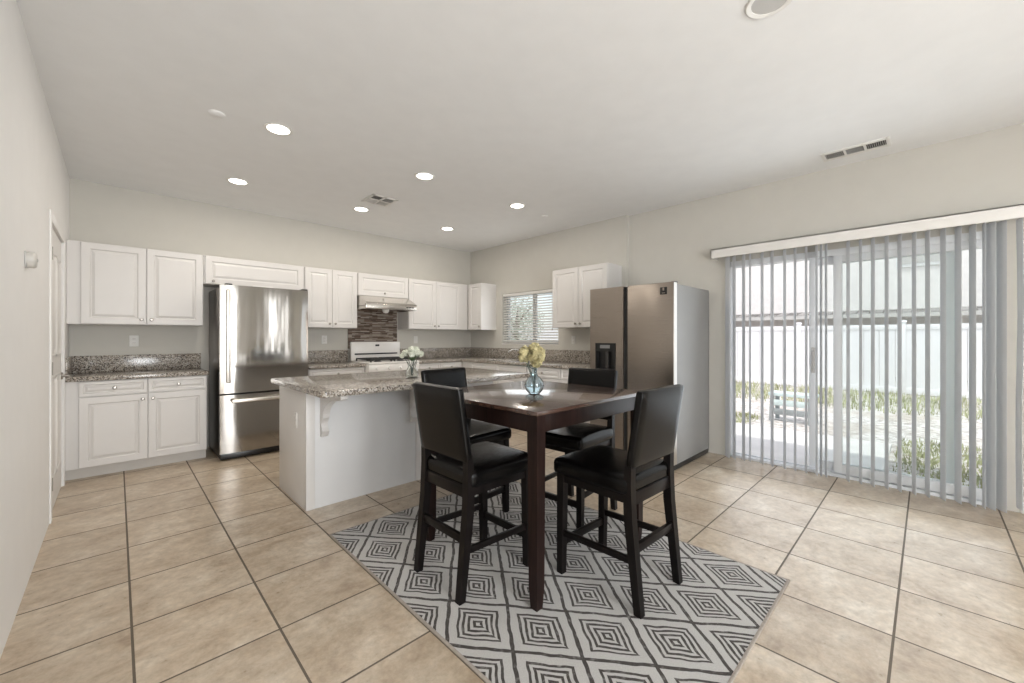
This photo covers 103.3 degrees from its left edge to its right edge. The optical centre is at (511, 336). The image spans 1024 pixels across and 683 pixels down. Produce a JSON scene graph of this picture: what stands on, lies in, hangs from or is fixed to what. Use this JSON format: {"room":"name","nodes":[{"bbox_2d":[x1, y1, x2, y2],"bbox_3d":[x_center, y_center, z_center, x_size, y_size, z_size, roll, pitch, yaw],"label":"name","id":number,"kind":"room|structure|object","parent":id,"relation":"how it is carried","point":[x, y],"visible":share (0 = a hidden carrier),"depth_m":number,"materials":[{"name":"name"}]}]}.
{"room":"eat-in kitchen","nodes":[
{"label":"eat-in kitchen","id":0,"kind":"room"},
{"bbox_2d":[0,0,68,657],"bbox_3d":[-1.047,-0.135,0.515,0.120,2.810,9.400,0,0,-44],"label":"wall","id":1,"kind":"structure","parent":0,"point":[34,177],"depth_m":1.95,"materials":[{"name":"paint"}]},
{"bbox_2d":[24,251,37,267],"bbox_3d":[-2.434,-0.390,2.054,0.042,0.082,0.082,0,0,-44],"label":"wall sensor","id":2,"kind":"object","parent":1,"relation":"attached to","point":[30,258],"visible":1,"depth_m":2.03,"materials":[{"name":"grey plastic"}]},
{"bbox_2d":[49,210,73,523],"bbox_3d":[-3.491,0.203,3.123,0.113,2.135,1.037,0,0,-44],"label":"door","id":3,"kind":"structure","parent":1,"relation":"in","point":[55,374],"depth_m":3.07,"materials":[{"name":"paint"}]},
{"bbox_2d":[65,356,71,373],"bbox_3d":[-4.080,0.269,3.726,0.020,0.167,0.523,0,0,-44],"label":"backsplash","id":4,"kind":"structure","parent":1,"relation":"attached to","point":[68,360],"depth_m":3.61,"materials":[{"name":"stone"}]},
{"bbox_2d":[69,178,470,446],"bbox_3d":[-2.532,-0.135,5.716,5.255,2.810,0.120,0,0,-44],"label":"wall","id":5,"kind":"structure","parent":0,"point":[98,213],"depth_m":4.73,"materials":[{"name":"paint"}]},
{"bbox_2d":[129,335,138,346],"bbox_3d":[-3.955,0.042,4.238,0.072,0.116,0.009,0,0,-44],"label":"wall outlet","id":6,"kind":"object","parent":5,"relation":"attached to","point":[133,339],"visible":1,"depth_m":4.24,"materials":[{"name":"white plastic"}]},
{"bbox_2d":[67,240,202,325],"bbox_3d":[-3.801,-0.505,4.141,0.998,0.770,0.362,0,0,-44],"label":"upper cabinet","id":7,"kind":"object","parent":5,"relation":"attached to","point":[108,284],"visible":1,"depth_m":3.98,"materials":[{"name":"white paint"}]},
{"bbox_2d":[72,353,200,372],"bbox_3d":[-3.915,0.269,4.269,1.015,0.167,0.022,0,0,-44],"label":"backsplash","id":8,"kind":"structure","parent":5,"relation":"attached to","point":[99,363],"depth_m":4.22,"materials":[{"name":"stone"}]},
{"bbox_2d":[203,255,303,289],"bbox_3d":[-3.078,-0.734,4.846,1.017,0.312,0.362,0,0,-44],"label":"upper cabinet","id":9,"kind":"object","parent":5,"relation":"attached to","point":[216,270],"visible":0.91,"depth_m":4.68,"materials":[{"name":"white paint"}]},
{"bbox_2d":[322,336,326,343],"bbox_3d":[-2.583,0.038,5.575,0.072,0.116,0.009,0,0,-44],"label":"wall outlet","id":10,"kind":"object","parent":5,"relation":"attached to","point":[324,338],"visible":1,"depth_m":5.58,"materials":[{"name":"white plastic"}]},
{"bbox_2d":[308,350,347,362],"bbox_3d":[-2.600,0.269,5.551,0.708,0.167,0.022,0,0,-44],"label":"backsplash","id":11,"kind":"structure","parent":5,"relation":"attached to","point":[324,356],"depth_m":5.59,"materials":[{"name":"stone"}]},
{"bbox_2d":[304,266,356,328],"bbox_3d":[-2.471,-0.505,5.438,0.675,0.770,0.362,0,0,-44],"label":"upper cabinet","id":12,"kind":"object","parent":5,"relation":"attached to","point":[332,294],"visible":0.97,"depth_m":5.32,"materials":[{"name":"white paint"}]},
{"bbox_2d":[348,309,396,348],"bbox_3d":[-2.076,-0.200,6.068,0.767,0.740,0.012,0,0,-44],"label":"backsplash","id":13,"kind":"structure","parent":5,"relation":"attached to","point":[373,325],"depth_m":6.07,"materials":[{"name":"tile"}]},
{"bbox_2d":[357,272,407,298],"bbox_3d":[-1.947,-0.732,5.949,0.775,0.316,0.362,0,0,-44],"label":"upper cabinet","id":14,"kind":"object","parent":5,"relation":"attached to","point":[367,284],"visible":0.91,"depth_m":5.81,"materials":[{"name":"white paint"}]},
{"bbox_2d":[357,295,416,312],"bbox_3d":[-1.865,-0.454,5.865,0.770,0.238,0.572,0,0,-44],"label":"range hood","id":15,"kind":"object","parent":5,"relation":"attached to","point":[386,304],"visible":0.99,"depth_m":5.67,"materials":[{"name":"metal"}]},
{"bbox_2d":[398,278,466,329],"bbox_3d":[-1.260,-0.505,6.620,1.135,0.770,0.362,0,0,-44],"label":"upper cabinet","id":16,"kind":"object","parent":5,"relation":"attached to","point":[440,305],"visible":0.99,"depth_m":6.46,"materials":[{"name":"white paint"}]},
{"bbox_2d":[400,347,470,358],"bbox_3d":[-1.268,0.269,6.849,1.463,0.167,0.022,0,0,-44],"label":"backsplash","id":17,"kind":"structure","parent":5,"relation":"attached to","point":[458,351],"depth_m":6.94,"materials":[{"name":"stone"}]},
{"bbox_2d":[0,428,1023,682],"bbox_3d":[0.760,1.320,2.278,5.330,0.100,9.800,0,0,-44],"label":"floor","id":18,"kind":"structure","parent":0,"point":[201,570],"depth_m":2.08,"materials":[{"name":"tile"}]},
{"bbox_2d":[65,375,206,480],"bbox_3d":[-3.717,0.832,4.056,1.001,0.876,0.602,0,0,-44],"label":"base cabinet","id":19,"kind":"object","parent":18,"relation":"on","point":[112,426],"visible":0.98,"depth_m":3.82,"materials":[{"name":"white paint"}]},
{"bbox_2d":[65,353,208,381],"bbox_3d":[-3.715,0.289,4.063,1.015,0.209,0.595,0,0,-44],"label":"countertop","id":20,"kind":"structure","parent":19,"relation":"on","point":[99,367],"depth_m":4.11,"materials":[{"name":"grey stone"}]},
{"bbox_2d":[209,283,307,459],"bbox_3d":[-2.890,0.356,4.632,0.840,1.827,0.812,0,0,-44],"label":"fridge","id":21,"kind":"object","parent":18,"relation":"on","point":[258,335],"visible":0.83,"depth_m":4.33,"materials":[{"name":"metal"}]},
{"bbox_2d":[308,367,363,375],"bbox_3d":[-2.400,0.832,5.340,0.700,0.876,0.602,0,0,-44],"label":"base cabinet","id":22,"kind":"object","parent":18,"relation":"on","point":[313,372],"visible":0.22,"depth_m":5.12,"materials":[{"name":"white paint"}]},
{"bbox_2d":[308,350,365,369],"bbox_3d":[-2.400,0.289,5.346,0.708,0.209,0.595,0,0,-44],"label":"countertop","id":23,"kind":"structure","parent":22,"relation":"on","point":[324,359],"depth_m":5.50,"materials":[{"name":"grey stone"}]},
{"bbox_2d":[349,342,418,372],"bbox_3d":[-1.815,0.670,5.807,0.762,1.200,0.692,0,0,-44],"label":"gas range","id":24,"kind":"object","parent":18,"relation":"on","point":[377,356],"visible":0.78,"depth_m":5.81,"materials":[{"name":"white metal"}]},
{"bbox_2d":[349,359,418,364],"bbox_3d":[-1.834,0.352,5.827,0.762,0.025,0.634,0,0,-44],"label":"cooktop","id":25,"kind":"object","parent":24,"relation":"in","point":[381,361],"depth_m":5.62,"materials":[{"name":"white metal"}]},
{"bbox_2d":[279,381,492,510],"bbox_3d":[-0.950,0.832,3.679,1.822,0.876,1.065,0,0,-44],"label":"kitchen island","id":26,"kind":"object","parent":18,"relation":"on","point":[332,450],"visible":0.66,"depth_m":3.22,"materials":[{"name":"paint"}]},
{"bbox_2d":[294,412,296,427],"bbox_3d":[-1.663,0.637,3.113,0.007,0.115,0.070,0,0,-44],"label":"outlet plate","id":27,"kind":"object","parent":26,"relation":"attached to","point":[295,413],"depth_m":3.10,"materials":[{"name":"white plastic"}]},
{"bbox_2d":[271,367,529,397],"bbox_3d":[-0.931,0.373,3.701,1.965,0.042,1.200,0,0,-44],"label":"island countertop","id":28,"kind":"structure","parent":26,"relation":"on","point":[335,385],"depth_m":3.28,"materials":[{"name":"grey stone"}]},
{"bbox_2d":[405,362,418,377],"bbox_3d":[-0.866,0.284,3.506,0.112,0.135,0.112,0,0,-44],"label":"flower vase","id":29,"kind":"object","parent":28,"relation":"on","point":[411,372],"visible":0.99,"depth_m":3.47,"materials":[{"name":"clear glass"}]},
{"bbox_2d":[399,346,423,361],"bbox_3d":[-0.870,0.202,3.494,0.215,0.260,0.101,0,0,3],"label":"bunch","id":30,"kind":"object","parent":29,"relation":"in","point":[414,352],"visible":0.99,"depth_m":3.49,"materials":[{"name":"white plant"}]},
{"bbox_2d":[419,362,461,368],"bbox_3d":[-1.070,0.832,6.637,1.435,0.876,0.602,0,0,-44],"label":"base cabinet","id":31,"kind":"object","parent":18,"relation":"on","point":[445,364],"visible":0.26,"depth_m":6.23,"materials":[{"name":"white paint"}]},
{"bbox_2d":[462,362,526,383],"bbox_3d":[-0.102,0.832,6.207,0.646,0.876,1.450,0,0,-44],"label":"base cabinet","id":32,"kind":"object","parent":18,"relation":"on","point":[514,368],"visible":0.12,"depth_m":5.86,"materials":[{"name":"white paint"}]},
{"bbox_2d":[400,347,589,368],"bbox_3d":[-0.166,0.289,5.718,1.463,0.209,3.180,0,0,-44],"label":"countertop","id":33,"kind":"structure","parent":32,"relation":"on","point":[560,359],"depth_m":6.33,"materials":[{"name":"grey stone"}]},
{"bbox_2d":[487,359,529,361],"bbox_3d":[0.006,0.367,6.110,0.404,0.042,0.724,0,0,-44],"label":"sink","id":34,"kind":"object","parent":33,"relation":"in","point":[513,360],"visible":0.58,"depth_m":6.32,"materials":[{"name":"silver metal"}]},
{"bbox_2d":[495,359,529,360],"bbox_3d":[0.006,0.369,6.110,0.364,0.037,0.684,0,0,-44],"label":"basin","id":35,"kind":"object","parent":34,"relation":"in","point":[495,359],"depth_m":6.35,"materials":[{"name":"metal"}]},
{"bbox_2d":[527,366,589,422],"bbox_3d":[0.813,0.832,5.269,0.646,0.876,1.160,0,0,-44],"label":"base cabinet","id":36,"kind":"object","parent":18,"relation":"on","point":[546,374],"visible":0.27,"depth_m":5.15,"materials":[{"name":"white paint"}]},
{"bbox_2d":[329,481,789,682],"bbox_3d":[0.137,1.265,2.347,1.537,0.009,2.175,0,0,-44],"label":"area rug","id":37,"kind":"object","parent":18,"relation":"on","point":[704,628],"visible":0.68,"depth_m":1.93,"materials":[{"name":"grey fabric"}]},
{"bbox_2d":[421,367,510,512],"bbox_3d":[-0.336,0.752,2.943,0.538,1.020,0.430,0,0,42],"label":"counter chair","id":38,"kind":"object","parent":37,"relation":"on","point":[479,431],"visible":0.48,"depth_m":2.92,"materials":[{"name":"black leather"}]},
{"bbox_2d":[413,382,527,605],"bbox_3d":[-0.205,0.752,2.226,0.538,1.020,0.430,0,0,-44],"label":"counter chair","id":39,"kind":"object","parent":37,"relation":"on","point":[462,468],"visible":0.92,"depth_m":2.09,"materials":[{"name":"black leather"}]},
{"bbox_2d":[426,380,642,611],"bbox_3d":[0.136,0.801,2.532,1.006,0.922,0.967,0,0,-44],"label":"dining table","id":40,"kind":"object","parent":37,"relation":"on","point":[508,404],"visible":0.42,"depth_m":2.04,"materials":[{"name":"brown wood"}]},
{"bbox_2d":[525,367,543,394],"bbox_3d":[0.133,0.262,2.420,0.116,0.157,0.116,0,0,-44],"label":"flower vase","id":41,"kind":"object","parent":40,"relation":"on","point":[534,384],"visible":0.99,"depth_m":2.38,"materials":[{"name":"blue glass"}]},
{"bbox_2d":[507,342,545,374],"bbox_3d":[0.091,0.179,2.430,0.216,0.297,0.115,0,0,21],"label":"bunch","id":42,"kind":"object","parent":41,"relation":"in","point":[536,354],"visible":0.99,"depth_m":2.40,"materials":[{"name":"beige plant"}]},
{"bbox_2d":[545,367,617,528],"bbox_3d":[0.451,0.752,2.922,0.430,1.020,0.538,0,0,42],"label":"counter chair","id":43,"kind":"object","parent":37,"relation":"on","point":[569,439],"visible":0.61,"depth_m":2.81,"materials":[{"name":"black leather"}]},
{"bbox_2d":[554,384,683,618],"bbox_3d":[0.554,0.752,2.137,0.430,1.020,0.538,0,0,-42],"label":"counter chair","id":44,"kind":"object","parent":37,"relation":"on","point":[630,477],"visible":1,"depth_m":2.00,"materials":[{"name":"black leather"}]},
{"bbox_2d":[590,281,708,469],"bbox_3d":[1.515,0.371,4.437,0.930,1.798,0.936,0,0,-44],"label":"fridge","id":45,"kind":"object","parent":18,"relation":"on","point":[655,335],"visible":0.66,"depth_m":4.10,"materials":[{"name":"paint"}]},
{"bbox_2d":[595,343,615,369],"bbox_3d":[1.016,0.225,4.332,0.071,0.320,0.250,0,0,-44],"label":"water dispenser","id":46,"kind":"object","parent":45,"relation":"on","point":[605,353],"depth_m":4.33,"materials":[{"name":"plastic"}]},
{"bbox_2d":[674,449,707,469],"bbox_3d":[1.512,1.234,4.435,0.855,0.048,0.915,0,0,-44],"label":"grille","id":47,"kind":"object","parent":45,"relation":"attached to","point":[701,452],"depth_m":4.07,"materials":[{"name":"plastic"}]},
{"bbox_2d":[16,0,1023,251],"bbox_3d":[0.796,-1.615,2.313,5.430,0.150,9.800,0,0,-44],"label":"ceiling","id":48,"kind":"structure","parent":0,"point":[577,113],"depth_m":2.62,"materials":[{"name":"paint"}]},
{"bbox_2d":[208,109,224,117],"bbox_3d":[-2.035,-1.534,2.791,0.100,0.012,0.100,0,0,-44],"label":"sprinkler cover","id":49,"kind":"object","parent":48,"relation":"attached to","point":[215,113],"visible":1,"depth_m":2.77,"materials":[{"name":"paint"}]},
{"bbox_2d":[226,177,249,185],"bbox_3d":[-2.709,-1.536,4.003,0.196,0.009,0.196,0,0,-44],"label":"recessed light","id":50,"kind":"object","parent":48,"relation":"in","point":[237,181],"visible":1,"depth_m":4.00,"materials":[{"name":"white plastic"}]},
{"bbox_2d":[263,122,292,135],"bbox_3d":[-1.728,-1.536,2.997,0.196,0.009,0.196,0,0,-44],"label":"recessed light","id":51,"kind":"object","parent":48,"relation":"in","point":[275,128],"visible":1,"depth_m":2.99,"materials":[{"name":"white plastic"}]},
{"bbox_2d":[353,207,369,211],"bbox_3d":[-1.814,-1.536,4.875,0.196,0.009,0.196,0,0,-44],"label":"recessed light","id":52,"kind":"object","parent":48,"relation":"in","point":[359,209],"visible":1,"depth_m":4.88,"materials":[{"name":"white plastic"}]},
{"bbox_2d":[361,194,397,206],"bbox_3d":[-1.488,-1.534,4.555,0.300,0.013,0.300,0,0,-44],"label":"ceiling vent","id":53,"kind":"object","parent":48,"relation":"in","point":[376,199],"visible":1,"depth_m":4.54,"materials":[{"name":"white plastic"}]},
{"bbox_2d":[414,172,434,180],"bbox_3d":[-0.835,-1.536,3.871,0.196,0.009,0.196,0,0,-44],"label":"recessed light","id":54,"kind":"object","parent":48,"relation":"in","point":[426,176],"visible":1,"depth_m":3.87,"materials":[{"name":"white glass"}]},
{"bbox_2d":[440,227,453,230],"bbox_3d":[-0.917,-1.536,5.750,0.196,0.009,0.196,0,0,-44],"label":"recessed light","id":55,"kind":"object","parent":48,"relation":"in","point":[441,228],"visible":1,"depth_m":5.74,"materials":[{"name":"white plastic"}]},
{"bbox_2d":[509,203,525,208],"bbox_3d":[0.062,-1.536,4.746,0.196,0.009,0.196,0,0,-44],"label":"recessed light","id":56,"kind":"object","parent":48,"relation":"in","point":[513,205],"visible":1,"depth_m":4.73,"materials":[{"name":"white glass"}]},
{"bbox_2d":[745,0,791,18],"bbox_3d":[1.181,-1.536,1.857,0.196,0.009,0.196,0,0,-44],"label":"recessed light","id":57,"kind":"object","parent":48,"relation":"in","point":[754,9],"visible":1,"depth_m":1.89,"materials":[{"name":"white plastic"}]},
{"bbox_2d":[820,136,890,161],"bbox_3d":[2.814,-1.535,3.324,0.200,0.010,0.430,0,0,-44],"label":"ceiling vent","id":58,"kind":"object","parent":48,"relation":"in","point":[886,141],"visible":1,"depth_m":3.30,"materials":[{"name":"white plastic"}]},
{"bbox_2d":[471,215,628,350],"bbox_3d":[0.417,-0.135,6.308,0.195,2.810,3.150,0,0,-44],"label":"wall","id":59,"kind":"structure","parent":0,"point":[526,265],"depth_m":6.08,"materials":[{"name":"paint"}]},
{"bbox_2d":[468,283,495,329],"bbox_3d":[-0.526,-0.505,6.876,0.362,0.770,0.370,0,0,-44],"label":"upper cabinet","id":60,"kind":"object","parent":59,"relation":"attached to","point":[481,296],"visible":1,"depth_m":6.75,"materials":[{"name":"white paint"}]},
{"bbox_2d":[502,293,558,344],"bbox_3d":[0.310,-0.296,6.388,0.166,0.838,1.213,0,0,-44],"label":"window","id":61,"kind":"structure","parent":59,"relation":"in","point":[542,293],"depth_m":6.40,"materials":[{"name":"white plastic"}]},
{"bbox_2d":[503,289,557,342],"bbox_3d":[0.274,-0.310,6.353,0.073,0.806,1.181,0,0,-44],"label":"blind","id":62,"kind":"object","parent":61,"relation":"attached to","point":[547,290],"visible":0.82,"depth_m":6.34,"materials":[{"name":"white plastic"}]},
{"bbox_2d":[471,347,589,362],"bbox_3d":[0.357,0.269,6.214,0.022,0.167,3.158,0,0,-44],"label":"backsplash","id":63,"kind":"structure","parent":59,"relation":"attached to","point":[583,356],"depth_m":6.01,"materials":[{"name":"stone"}]},
{"bbox_2d":[571,336,575,343],"bbox_3d":[0.865,0.042,5.702,0.009,0.116,0.072,0,0,-44],"label":"wall outlet","id":64,"kind":"object","parent":59,"relation":"attached to","point":[573,338],"visible":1,"depth_m":5.70,"materials":[{"name":"white plastic"}]},
{"bbox_2d":[553,263,621,328],"bbox_3d":[0.965,-0.515,5.347,0.362,0.790,0.872,0,0,-44],"label":"upper cabinet","id":65,"kind":"object","parent":59,"relation":"attached to","point":[572,287],"visible":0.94,"depth_m":5.23,"materials":[{"name":"white paint"}]},
{"bbox_2d":[629,123,1023,512],"bbox_3d":[3.722,-0.135,2.966,0.130,2.810,6.250,0,0,-44],"label":"wall","id":66,"kind":"structure","parent":0,"point":[985,170],"depth_m":3.66,"materials":[{"name":"paint"}]},
{"bbox_2d":[730,231,981,504],"bbox_3d":[3.002,0.245,3.696,0.120,2.090,1.900,0,0,-44],"label":"door","id":67,"kind":"structure","parent":66,"relation":"in","point":[835,257],"depth_m":3.58,"materials":[{"name":"white plastic"}]},
{"bbox_2d":[710,204,1023,512],"bbox_3d":[2.911,0.163,3.572,0.181,2.171,2.150,0,0,-44],"label":"vertical blind","id":68,"kind":"object","parent":66,"relation":"attached to","point":[994,235],"visible":1,"depth_m":3.15,"materials":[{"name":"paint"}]},
{"label":"outside","id":69,"kind":"structure","parent":0,"visible":0},
{"bbox_2d":[736,377,981,487],"bbox_3d":[10.470,1.430,21.384,35.150,0.200,44.000,0,0,-44],"label":"ground","id":70,"kind":"structure","parent":69,"point":[755,404],"depth_m":6.23,"materials":[{"name":"grey concrete"}]},
{"bbox_2d":[511,296,543,339],"bbox_3d":[0.208,-0.086,12.701,1.751,2.846,1.717,0,0,-44],"label":"tree","id":71,"kind":"object","parent":70,"relation":"on","point":[521,296],"visible":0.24,"depth_m":12.60,"materials":[{"name":"green plant"}]},
{"bbox_2d":[511,320,981,398],"bbox_3d":[4.314,0.472,14.215,0.155,1.715,29.670,0,0,-44],"label":"vinyl fence","id":72,"kind":"object","parent":70,"relation":"on","point":[906,328],"visible":0.18,"depth_m":9.93,"materials":[{"name":"white plastic"}]},
{"bbox_2d":[768,390,818,425],"bbox_3d":[4.415,1.105,6.359,0.350,0.450,0.600,0,0,-40],"label":"garden bench","id":73,"kind":"object","parent":70,"relation":"on","point":[777,402],"visible":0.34,"depth_m":6.28,"materials":[{"name":"white wood"}]},
{"bbox_2d":[736,423,891,469],"bbox_3d":[2.795,1.365,5.449,1.890,0.130,3.300,0,0,-44],"label":"patio slab","id":74,"kind":"object","parent":70,"relation":"on","point":[755,429],"visible":0.11,"depth_m":4.76,"materials":[{"name":"concrete"}]},
{"bbox_2d":[736,411,981,488],"bbox_3d":[4.026,1.294,5.249,2.522,0.072,3.913,0,0,-44],"label":"weed patch","id":75,"kind":"object","parent":70,"relation":"on","point":[933,460],"visible":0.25,"depth_m":4.39,"materials":[{"name":"green plant"}]},
{"bbox_2d":[736,248,981,380],"bbox_3d":[15.001,-3.770,12.533,5.820,10.200,21.800,0,0,-44],"label":"house","id":76,"kind":"structure","parent":70,"relation":"on","point":[934,258],"depth_m":13.73,"materials":[{"name":"paint"}]},
{"bbox_2d":[736,380,981,420],"bbox_3d":[7.352,1.252,8.570,3.413,0.156,10.062,0,0,-44],"label":"grass strip","id":77,"kind":"object","parent":70,"relation":"on","point":[739,385],"visible":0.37,"depth_m":8.44,"materials":[{"name":"green plant"}]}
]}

